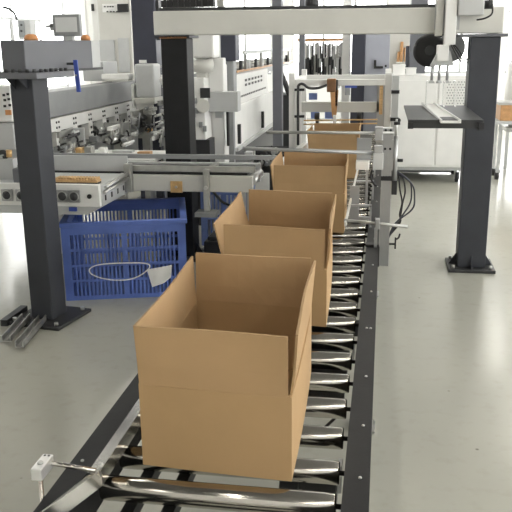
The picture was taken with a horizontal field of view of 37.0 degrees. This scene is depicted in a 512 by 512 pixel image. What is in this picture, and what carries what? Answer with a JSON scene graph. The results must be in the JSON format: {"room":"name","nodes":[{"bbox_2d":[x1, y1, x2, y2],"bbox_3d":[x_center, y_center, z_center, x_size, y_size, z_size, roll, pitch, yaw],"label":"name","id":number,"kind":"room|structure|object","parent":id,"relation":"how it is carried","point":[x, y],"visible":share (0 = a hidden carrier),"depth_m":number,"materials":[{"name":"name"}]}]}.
{"room":"factory floor","nodes":[
{"label":"factory floor","id":0,"kind":"room"},
{"bbox_2d":[48,0,90,89],"bbox_3d":[-5.858,-2.696,7.609,0.150,4.600,22.000,2,16,9],"label":"wall","id":1,"kind":"structure","parent":0,"point":[69,6],"depth_m":17.55,"materials":[{"name":"white paint"}]},
{"bbox_2d":[0,0,68,88],"bbox_3d":[-4.592,-4.695,15.199,0.070,2.800,3.700,2,16,9],"label":"window","id":2,"kind":"structure","parent":1,"relation":"in","point":[41,11],"depth_m":15.61,"materials":[{"name":"glass"}]},
{"bbox_2d":[0,118,511,511],"bbox_3d":[-0.033,-0.244,7.299,11.600,0.100,22.000,2,16,9],"label":"floor","id":3,"kind":"structure","parent":0,"point":[442,414],"depth_m":4.02,"materials":[{"name":"grey concrete"}]},
{"bbox_2d":[0,305,27,325],"bbox_3d":[-1.530,0.377,4.844,0.045,0.040,0.280,2,16,9],"label":"bar","id":4,"kind":"object","parent":3,"relation":"on","point":[4,321],"visible":0.86,"depth_m":4.81,"materials":[{"name":"black paint"}]},
{"bbox_2d":[1,313,30,341],"bbox_3d":[-1.438,0.426,4.592,0.055,0.035,0.390,-1,15,1],"label":"channel","id":5,"kind":"object","parent":3,"relation":"on","point":[20,322],"visible":1,"depth_m":4.56,"materials":[{"name":"silver metal"}]},
{"bbox_2d":[15,315,46,346],"bbox_3d":[-1.331,0.441,4.533,0.050,0.035,0.444,0,15,2],"label":"channel","id":6,"kind":"object","parent":3,"relation":"on","point":[30,331],"visible":1,"depth_m":4.50,"materials":[{"name":"silver metal"}]},
{"bbox_2d":[0,34,102,330],"bbox_3d":[-1.239,-0.507,4.856,0.390,1.731,0.890,5,16,19],"label":"support column","id":7,"kind":"structure","parent":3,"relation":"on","point":[27,65],"depth_m":4.58,"materials":[{"name":"black metal"}]},
{"bbox_2d":[2,6,35,39],"bbox_3d":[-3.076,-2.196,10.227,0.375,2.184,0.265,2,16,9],"label":"junction box","id":8,"kind":"object","parent":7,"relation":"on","point":[25,27],"visible":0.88,"depth_m":9.90,"materials":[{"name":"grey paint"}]},
{"bbox_2d":[45,14,82,39],"bbox_3d":[-1.208,-1.432,4.796,0.237,0.157,0.054,2,16,9],"label":"panel","id":9,"kind":"object","parent":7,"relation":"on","point":[68,26],"visible":0.97,"depth_m":4.76,"materials":[{"name":"grey paint"}]},
{"bbox_2d":[63,67,102,70],"bbox_3d":[-1.099,-1.178,4.833,0.014,0.015,0.500,5,16,19],"label":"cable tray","id":10,"kind":"object","parent":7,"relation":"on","point":[69,68],"depth_m":4.86,"materials":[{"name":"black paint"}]},
{"bbox_2d":[48,79,138,152],"bbox_3d":[-1.811,-1.065,7.741,0.797,1.290,4.100,2,16,9],"label":"machine","id":11,"kind":"object","parent":3,"relation":"on","point":[96,104],"visible":0.32,"depth_m":7.38,"materials":[{"name":"grey paint"}]},
{"bbox_2d":[83,61,132,81],"bbox_3d":[-1.535,-1.966,8.165,0.555,0.214,0.630,2,16,9],"label":"guard","id":12,"kind":"object","parent":11,"relation":"on","point":[109,73],"visible":0.91,"depth_m":8.06,"materials":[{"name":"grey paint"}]},
{"bbox_2d":[91,0,101,82],"bbox_3d":[-2.039,-2.384,10.456,0.129,2.400,0.515,2,16,9],"label":"tall cabinet","id":13,"kind":"object","parent":3,"relation":"on","point":[94,5],"visible":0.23,"depth_m":10.02,"materials":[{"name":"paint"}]},
{"bbox_2d":[58,150,168,256],"bbox_3d":[-1.177,-0.454,6.415,0.870,0.800,0.540,2,16,9],"label":"work table","id":14,"kind":"object","parent":3,"relation":"on","point":[152,193],"visible":0.12,"depth_m":6.29,"materials":[{"name":"white paint"}]},
{"bbox_2d":[55,128,86,152],"bbox_3d":[-1.532,-0.940,6.301,0.181,0.192,0.354,2,16,9],"label":"bracket","id":15,"kind":"object","parent":14,"relation":"on","point":[76,136],"visible":0.9,"depth_m":6.33,"materials":[{"name":"grey paint"}]},
{"bbox_2d":[75,147,84,152],"bbox_3d":[-1.425,-0.845,6.202,0.051,0.071,0.080,2,16,9],"label":"block","id":16,"kind":"object","parent":14,"relation":"on","point":[78,149],"visible":0.55,"depth_m":6.16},
{"bbox_2d":[84,146,94,152],"bbox_3d":[-1.350,-0.851,6.208,0.058,0.077,0.080,2,16,9],"label":"block","id":17,"kind":"object","parent":14,"relation":"on","point":[88,149],"visible":0.56,"depth_m":6.17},
{"bbox_2d":[98,147,107,152],"bbox_3d":[-1.264,-0.871,6.324,0.056,0.053,0.080,2,16,9],"label":"block","id":18,"kind":"object","parent":14,"relation":"on","point":[101,149],"visible":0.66,"depth_m":6.29,"materials":[{"name":"paint"}]},
{"bbox_2d":[112,149,134,152],"bbox_3d":[-1.109,-0.877,6.402,0.172,0.020,0.080,2,16,9],"label":"ruler","id":19,"kind":"object","parent":14,"relation":"on","point":[115,150],"visible":1,"depth_m":6.37,"materials":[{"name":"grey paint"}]},
{"bbox_2d":[137,151,152,153],"bbox_3d":[-0.903,-0.835,6.221,0.107,0.031,0.080,2,16,9],"label":"pad","id":20,"kind":"object","parent":14,"relation":"on","point":[139,152],"visible":0.56,"depth_m":6.19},
{"bbox_2d":[93,121,134,219],"bbox_3d":[-1.299,-0.725,7.036,0.329,0.997,0.416,2,16,9],"label":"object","id":21,"kind":"object","parent":3,"relation":"on","point":[119,135],"visible":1,"depth_m":6.93,"materials":[{"name":"metal"}]},
{"bbox_2d":[97,0,134,116],"bbox_3d":[-1.716,-2.252,10.056,0.430,2.350,0.640,2,16,9],"label":"tall cabinet","id":22,"kind":"object","parent":3,"relation":"on","point":[114,16],"visible":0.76,"depth_m":9.62,"materials":[{"name":"white metal"}]},
{"bbox_2d":[59,197,186,300],"bbox_3d":[-0.919,-0.072,5.510,0.844,0.538,0.784,-2,15,-6],"label":"plastic crate","id":23,"kind":"object","parent":3,"relation":"on","point":[80,284],"visible":0.82,"depth_m":5.17,"materials":[{"name":"blue plastic"}]},
{"bbox_2d":[89,262,150,280],"bbox_3d":[-0.916,0.106,5.150,0.412,0.133,0.020,-2,15,-6],"label":"strap loop","id":24,"kind":"object","parent":23,"relation":"attached to","point":[120,262],"visible":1,"depth_m":5.14,"materials":[{"name":"white plastic"}]},
{"bbox_2d":[147,265,171,286],"bbox_3d":[-0.652,0.137,5.188,0.170,0.150,0.007,-2,15,-6],"label":"paper label","id":25,"kind":"object","parent":23,"relation":"attached to","point":[160,275],"visible":1,"depth_m":5.18,"materials":[{"name":"white paper"}]},
{"bbox_2d":[0,153,276,220],"bbox_3d":[-0.884,-0.249,5.470,2.000,0.900,1.090,2,16,9],"label":"conveyor","id":26,"kind":"object","parent":3,"relation":"on","point":[119,176],"visible":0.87,"depth_m":5.39,"materials":[{"name":"grey metal"}]},
{"bbox_2d":[0,84,16,157],"bbox_3d":[-1.774,-0.879,5.360,0.379,0.621,0.215,2,16,9],"label":"machine cover","id":27,"kind":"object","parent":26,"relation":"on","point":[7,133],"visible":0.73,"depth_m":5.25,"materials":[{"name":"white metal"}]},
{"bbox_2d":[0,150,17,178],"bbox_3d":[-1.718,-0.631,5.254,0.140,0.199,0.070,2,16,9],"label":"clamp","id":28,"kind":"object","parent":26,"relation":"on","point":[7,164],"visible":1,"depth_m":5.22,"materials":[{"name":"paint"}]},
{"bbox_2d":[12,165,18,182],"bbox_3d":[-1.557,-0.563,5.103,0.100,0.144,0.100,2,16,9],"label":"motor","id":29,"kind":"object","parent":26,"relation":"on","point":[15,170],"visible":0.17,"depth_m":5.07,"materials":[{"name":"grey metal"}]},
{"bbox_2d":[55,176,100,183],"bbox_3d":[-1.173,-0.500,5.045,0.290,0.044,0.080,2,16,9],"label":"comb","id":30,"kind":"object","parent":26,"relation":"on","point":[60,179],"visible":0.98,"depth_m":5.01,"materials":[{"name":"brown wood"}]},
{"bbox_2d":[129,104,156,211],"bbox_3d":[-1.115,-0.962,7.690,0.230,1.103,0.387,2,16,9],"label":"machine","id":31,"kind":"object","parent":3,"relation":"on","point":[142,117],"visible":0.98,"depth_m":7.65,"materials":[{"name":"metal"}]},
{"bbox_2d":[131,0,164,198],"bbox_3d":[-1.140,-1.740,8.260,0.411,2.300,0.420,2,16,9],"label":"support post","id":32,"kind":"object","parent":3,"relation":"on","point":[146,48],"visible":0.3,"depth_m":7.99,"materials":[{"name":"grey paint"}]},
{"bbox_2d":[131,63,162,107],"bbox_3d":[-1.128,-1.549,7.975,0.250,0.885,0.300,2,16,9],"label":"hood","id":33,"kind":"object","parent":32,"relation":"attached to","point":[146,89],"visible":0.9,"depth_m":7.81,"materials":[{"name":"grey paint"}]},
{"bbox_2d":[151,109,164,149],"bbox_3d":[-0.866,-0.860,7.367,0.156,1.071,0.375,2,16,9],"label":"stand","id":34,"kind":"object","parent":3,"relation":"on","point":[160,134],"visible":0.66,"depth_m":7.23,"materials":[{"name":"grey paint"}]},
{"bbox_2d":[157,65,163,107],"bbox_3d":[-0.887,-1.186,7.693,0.118,1.528,0.389,2,16,9],"label":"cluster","id":35,"kind":"object","parent":3,"relation":"on","point":[160,102],"visible":0.12,"depth_m":7.51,"materials":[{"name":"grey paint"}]},
{"bbox_2d":[192,35,218,224],"bbox_3d":[-0.477,-1.174,7.135,0.261,1.790,0.324,2,16,9],"label":"module","id":36,"kind":"object","parent":3,"relation":"on","point":[205,47],"visible":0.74,"depth_m":6.95,"materials":[{"name":"paint"}]},
{"bbox_2d":[33,134,380,511],"bbox_3d":[0.500,-0.132,5.425,0.755,0.666,8.250,2,16,9],"label":"conveyor","id":37,"kind":"object","parent":3,"relation":"on","point":[320,480],"visible":0.33,"depth_m":2.06,"materials":[{"name":"metal"}]},
{"bbox_2d":[31,399,140,511],"bbox_3d":[-0.217,0.474,3.110,0.137,0.741,3.005,2,16,9],"label":"rail","id":38,"kind":"object","parent":37,"relation":"attached to","point":[107,460],"visible":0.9,"depth_m":1.77,"materials":[{"name":"metal"}]},
{"bbox_2d":[133,252,315,481],"bbox_3d":[-0.051,0.262,2.115,0.408,0.372,0.672,2,16,9],"label":"cardboard box","id":39,"kind":"object","parent":37,"relation":"on","point":[224,363],"visible":1,"depth_m":1.83,"materials":[{"name":"brown cardboard"}]},
{"bbox_2d":[213,189,336,326],"bbox_3d":[0.099,-0.021,3.138,0.460,0.372,0.731,2,16,9],"label":"cardboard box","id":40,"kind":"object","parent":37,"relation":"on","point":[280,223],"visible":0.66,"depth_m":2.86,"materials":[{"name":"brown cardboard"}]},
{"bbox_2d":[270,152,348,232],"bbox_3d":[0.323,-0.392,4.478,0.433,0.372,0.608,2,16,9],"label":"cardboard box","id":41,"kind":"object","parent":37,"relation":"on","point":[300,171],"visible":0.63,"depth_m":4.19,"materials":[{"name":"brown cardboard"}]},
{"bbox_2d":[243,126,407,266],"bbox_3d":[0.349,-0.299,3.853,0.826,0.705,0.102,2,16,9],"label":"stand","id":42,"kind":"object","parent":37,"relation":"attached to","point":[382,154],"depth_m":3.77,"materials":[{"name":"metal"}]},
{"bbox_2d":[391,119,402,194],"bbox_3d":[0.694,-0.486,3.752,0.053,0.370,0.043,2,16,9],"label":"air cylinder","id":43,"kind":"object","parent":42,"relation":"attached to","point":[395,159],"visible":1,"depth_m":3.74,"materials":[{"name":"metal"}]},
{"bbox_2d":[395,175,402,229],"bbox_3d":[0.692,-0.233,3.868,0.094,0.406,0.037,5,16,18],"label":"air hose","id":44,"kind":"object","parent":43,"relation":"hanging from","point":[397,175],"visible":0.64,"depth_m":3.85,"materials":[{"name":"black rubber"}]},
{"bbox_2d":[392,174,405,232],"bbox_3d":[0.697,-0.231,3.861,0.107,0.405,0.037,4,16,17],"label":"air hose","id":45,"kind":"object","parent":42,"relation":"attached to","point":[397,174],"visible":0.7,"depth_m":3.83,"materials":[{"name":"black rubber"}]},
{"bbox_2d":[390,173,411,235],"bbox_3d":[0.713,-0.229,3.852,0.139,0.405,0.038,4,16,15],"label":"air hose","id":46,"kind":"object","parent":42,"relation":"attached to","point":[397,173],"visible":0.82,"depth_m":3.83,"materials":[{"name":"black rubber"}]},
{"bbox_2d":[389,171,414,237],"bbox_3d":[0.720,-0.227,3.845,0.155,0.406,0.037,3,16,14],"label":"air hose","id":47,"kind":"object","parent":42,"relation":"attached to","point":[405,177],"visible":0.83,"depth_m":3.82,"materials":[{"name":"black rubber"}]},
{"bbox_2d":[307,123,360,177],"bbox_3d":[0.632,-0.854,6.144,0.408,0.372,0.488,2,16,9],"label":"cardboard box","id":48,"kind":"object","parent":37,"relation":"on","point":[315,141],"visible":0.39,"depth_m":5.91,"materials":[{"name":"brown cardboard"}]},
{"bbox_2d":[349,186,368,219],"bbox_3d":[0.598,-0.301,4.400,0.117,0.207,0.020,2,16,9],"label":"plate","id":49,"kind":"object","parent":37,"relation":"on","point":[354,190],"visible":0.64,"depth_m":4.40,"materials":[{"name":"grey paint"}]},
{"bbox_2d":[344,160,374,227],"bbox_3d":[0.701,-0.425,4.979,0.126,0.137,2.480,2,16,9],"label":"guide","id":50,"kind":"object","parent":37,"relation":"attached to","point":[356,174],"visible":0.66,"depth_m":4.26,"materials":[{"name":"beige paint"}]},
{"bbox_2d":[356,138,371,203],"bbox_3d":[0.664,-0.513,4.740,0.091,0.434,0.100,2,16,9],"label":"plate","id":51,"kind":"object","parent":37,"relation":"attached to","point":[362,161],"visible":0.98,"depth_m":4.70,"materials":[{"name":"grey paint"}]},
{"bbox_2d":[370,170,376,186],"bbox_3d":[0.629,-0.415,4.089,0.042,0.092,0.012,2,16,9],"label":"cable","id":52,"kind":"object","parent":37,"relation":"attached to","point":[371,172],"visible":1,"depth_m":4.09,"materials":[{"name":"black rubber"}]},
{"bbox_2d":[204,231,220,253],"bbox_3d":[-0.281,-0.085,6.186,0.225,0.190,0.280,2,16,9],"label":"frame","id":53,"kind":"object","parent":3,"relation":"on","point":[211,245],"visible":0.38,"depth_m":6.06,"materials":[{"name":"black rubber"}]},
{"bbox_2d":[212,192,229,205],"bbox_3d":[-0.180,-0.288,6.100,0.387,0.594,0.232,-3,16,-7],"label":"cable","id":54,"kind":"object","parent":3,"relation":"on","point":[214,193],"visible":0.29,"depth_m":6.09,"materials":[{"name":"black rubber"}]},
{"bbox_2d":[208,58,240,161],"bbox_3d":[-0.274,-1.105,7.338,0.281,1.545,0.350,2,16,9],"label":"upright","id":55,"kind":"object","parent":3,"relation":"on","point":[221,101],"visible":0.75,"depth_m":7.09,"materials":[{"name":"paint"}]},
{"bbox_2d":[200,185,254,244],"bbox_3d":[-0.235,-0.383,6.681,0.401,0.500,0.442,2,16,9],"label":"plastic crate","id":56,"kind":"object","parent":3,"relation":"on","point":[207,227],"visible":0.15,"depth_m":6.48,"materials":[{"name":"blue plastic"}]},
{"bbox_2d":[218,35,239,161],"bbox_3d":[-0.277,-1.288,7.597,0.220,1.762,0.200,2,16,9],"label":"support post","id":57,"kind":"object","parent":3,"relation":"on","point":[229,44],"visible":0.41,"depth_m":7.37,"materials":[{"name":"metal"}]},
{"bbox_2d":[194,48,298,162],"bbox_3d":[0.070,-2.162,11.061,0.585,1.600,6.800,2,16,9],"label":"machine","id":58,"kind":"object","parent":3,"relation":"on","point":[255,116],"visible":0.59,"depth_m":9.14,"materials":[{"name":"white paint"}]},
{"bbox_2d":[244,145,288,189],"bbox_3d":[0.163,-0.794,7.839,0.540,0.669,0.379,2,16,9],"label":"conveyor","id":59,"kind":"object","parent":3,"relation":"on","point":[265,164],"visible":0.36,"depth_m":7.84,"materials":[{"name":"black paint"}]},
{"bbox_2d":[272,0,282,145],"bbox_3d":[0.239,-1.808,8.354,0.201,2.350,0.220,2,16,9],"label":"support post","id":60,"kind":"object","parent":3,"relation":"on","point":[277,40],"visible":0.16,"depth_m":8.28,"materials":[{"name":"grey metal"}]},
{"bbox_2d":[283,73,288,145],"bbox_3d":[0.385,-1.493,8.941,0.200,1.428,0.342,2,16,9],"label":"post","id":61,"kind":"object","parent":3,"relation":"on","point":[285,83],"visible":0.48,"depth_m":8.84,"materials":[{"name":"metal"}]},
{"bbox_2d":[299,0,305,75],"bbox_3d":[0.546,-2.013,9.086,0.163,2.350,0.220,2,16,9],"label":"support post","id":62,"kind":"object","parent":3,"relation":"on","point":[301,2],"visible":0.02,"depth_m":8.92,"materials":[{"name":"grey metal"}]},
{"bbox_2d":[298,38,341,87],"bbox_3d":[0.947,-2.220,10.939,0.703,1.757,0.317,2,16,9],"label":"rack","id":63,"kind":"object","parent":3,"relation":"on","point":[317,62],"visible":0.64,"depth_m":10.68,"materials":[{"name":"black metal"}]},
{"bbox_2d":[153,4,508,273],"bbox_3d":[0.514,-0.889,5.791,2.595,1.930,0.356,2,16,10],"label":"gantry","id":64,"kind":"object","parent":3,"relation":"on","point":[177,27],"visible":0.79,"depth_m":5.58,"materials":[{"name":"grey paint"}]},
{"bbox_2d":[161,0,224,7],"bbox_3d":[-0.468,-1.914,5.679,0.470,0.130,0.080,2,16,9],"label":"carrier","id":65,"kind":"object","parent":64,"relation":"on","point":[164,3],"visible":0.9,"depth_m":5.66,"materials":[{"name":"black metal"}]},
{"bbox_2d":[413,34,464,66],"bbox_3d":[1.357,-1.533,5.664,0.380,0.260,0.120,2,16,9],"label":"drum","id":66,"kind":"object","parent":64,"relation":"attached to","point":[424,49],"visible":0.62,"depth_m":5.64,"materials":[{"name":"black rubber"}]},
{"bbox_2d":[404,105,483,130],"bbox_3d":[1.210,-0.919,5.050,0.438,0.065,1.160,2,16,9],"label":"metal tray","id":67,"kind":"object","parent":64,"relation":"attached to","point":[418,116],"visible":0.94,"depth_m":4.58,"materials":[{"name":"black paint"}]},
{"bbox_2d":[421,102,460,122],"bbox_3d":[1.191,-0.939,4.974,0.115,0.043,1.109,1,15,6],"label":"plate","id":68,"kind":"object","parent":67,"relation":"on","point":[434,109],"visible":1,"depth_m":4.91,"materials":[{"name":"white metal"}]},
{"bbox_2d":[426,80,456,106],"bbox_3d":[1.270,-1.123,5.262,0.198,0.176,0.190,2,16,9],"label":"rods","id":69,"kind":"object","parent":67,"relation":"on","point":[427,80],"visible":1,"depth_m":5.17,"materials":[{"name":"white paint"}]},
{"bbox_2d":[429,0,493,82],"bbox_3d":[1.411,-1.633,5.253,0.406,0.870,0.158,2,16,9],"label":"lifting axis","id":70,"kind":"object","parent":64,"relation":"attached to","point":[448,13],"visible":0.98,"depth_m":5.25,"materials":[{"name":"metal"}]},
{"bbox_2d":[283,69,399,163],"bbox_3d":[0.727,-0.814,6.462,0.910,1.425,2.155,2,16,9],"label":"frame","id":71,"kind":"object","parent":3,"relation":"on","point":[387,112],"visible":0.72,"depth_m":6.40,"materials":[{"name":"white paint"}]},
{"bbox_2d":[297,82,326,144],"bbox_3d":[0.464,-1.179,6.356,0.254,0.514,0.022,2,16,9],"label":"air hose","id":72,"kind":"object","parent":71,"relation":"attached to","point":[301,83],"visible":0.98,"depth_m":6.32,"materials":[{"name":"black rubber"}]},
{"bbox_2d":[327,78,338,122],"bbox_3d":[0.635,-1.266,6.334,0.096,0.401,0.080,2,16,9],"label":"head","id":73,"kind":"object","parent":71,"relation":"hanging from","point":[332,83],"visible":1,"depth_m":6.28},
{"bbox_2d":[341,0,351,122],"bbox_3d":[1.239,-2.445,10.531,0.213,2.400,0.220,2,16,9],"label":"upright","id":74,"kind":"object","parent":3,"relation":"on","point":[346,39],"visible":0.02,"depth_m":10.42,"materials":[{"name":"paint"}]},
{"bbox_2d":[345,34,389,172],"bbox_3d":[1.469,-2.039,10.158,0.556,1.810,0.530,2,16,9],"label":"tall cabinet","id":75,"kind":"object","parent":3,"relation":"on","point":[370,52],"visible":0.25,"depth_m":9.81,"materials":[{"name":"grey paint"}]},
{"bbox_2d":[389,34,409,73],"bbox_3d":[2.158,-2.438,11.502,0.344,1.850,0.260,2,16,9],"label":"screen","id":76,"kind":"object","parent":3,"relation":"on","point":[398,43],"visible":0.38,"depth_m":11.37,"materials":[{"name":"beige paint"}]},
{"bbox_2d":[405,0,427,73],"bbox_3d":[2.175,-2.426,10.420,0.355,2.400,0.360,2,16,9],"label":"support post","id":77,"kind":"object","parent":3,"relation":"on","point":[410,61],"visible":0.06,"depth_m":10.27,"materials":[{"name":"grey metal"}]},
{"bbox_2d":[390,73,465,181],"bbox_3d":[2.128,-1.616,9.590,0.910,1.280,0.820,2,16,9],"label":"enclosure","id":78,"kind":"object","parent":3,"relation":"on","point":[420,149],"visible":0.64,"depth_m":9.24,"materials":[{"name":"white paint"}]},
{"bbox_2d":[393,64,405,74],"bbox_3d":[1.751,-2.281,9.375,0.156,0.122,0.210,2,16,9],"label":"carton","id":79,"kind":"object","parent":78,"relation":"on","point":[399,69],"visible":1,"depth_m":9.28,"materials":[{"name":"cardboard"}]},
{"bbox_2d":[405,67,416,74],"bbox_3d":[1.893,-2.259,9.357,0.130,0.085,0.210,2,16,9],"label":"carton","id":80,"kind":"object","parent":78,"relation":"on","point":[409,70],"visible":1,"depth_m":9.26,"materials":[{"name":"cardboard"}]},
{"bbox_2d":[492,100,511,179],"bbox_3d":[3.220,-1.452,9.566,0.519,0.948,0.480,2,16,9],"label":"table","id":81,"kind":"object","parent":3,"relation":"on","point":[503,107],"visible":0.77,"depth_m":9.42,"materials":[{"name":"metal"}]},
{"bbox_2d":[499,60,511,168],"bbox_3d":[3.712,-2.027,10.374,0.680,1.620,0.680,2,16,9],"label":"storage tank","id":82,"kind":"object","parent":3,"relation":"on","point":[508,84],"visible":0.56,"depth_m":10.26,"materials":[{"name":"white plastic"}]},
{"bbox_2d":[85,0,509,117],"bbox_3d":[1.729,-5.428,17.208,11.600,4.600,0.150,2,16,9],"label":"wall","id":83,"kind":"structure","parent":0,"point":[323,95],"depth_m":17.44,"materials":[{"name":"white paint"}]},
{"bbox_2d":[195,0,270,74],"bbox_3d":[-0.543,-5.496,17.554,1.800,2.600,0.070,2,16,9],"label":"window","id":84,"kind":"structure","parent":83,"relation":"in","point":[246,42],"depth_m":17.60,"materials":[{"name":"glass"}]},
{"bbox_2d":[293,0,386,73],"bbox_3d":[1.874,-5.418,17.165,2.100,2.600,0.070,2,16,9],"label":"window","id":85,"kind":"structure","parent":83,"relation":"in","point":[295,2],"depth_m":17.31,"materials":[{"name":"glass"}]},
{"bbox_2d":[410,0,467,72],"bbox_3d":[4.242,-5.342,16.784,1.700,2.600,0.070,2,16,9],"label":"window","id":86,"kind":"structure","parent":83,"relation":"in","point":[459,67],"depth_m":17.04,"materials":[{"name":"glass"}]},
{"bbox_2d":[505,0,511,72],"bbox_3d":[6.315,-5.276,16.450,1.700,2.600,0.070,2,16,9],"label":"window","id":87,"kind":"structure","parent":83,"relation":"in","point":[508,59],"depth_m":16.73,"materials":[{"name":"glass"}]},
{"bbox_3d":[-0.088,-4.775,6.052,11.600,0.100,22.000,2,16,9],"label":"ceiling","id":88,"kind":"structure","parent":0,"visible":0},
{"bbox_2d":[305,0,318,5],"bbox_3d":[0.641,-4.132,8.630,0.170,2.525,0.170,2,16,9],"label":"reflector","id":89,"kind":"object","parent":88,"relation":"hanging from","point":[308,2],"visible":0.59,"depth_m":8.89,"materials":[{"name":"black metal"}]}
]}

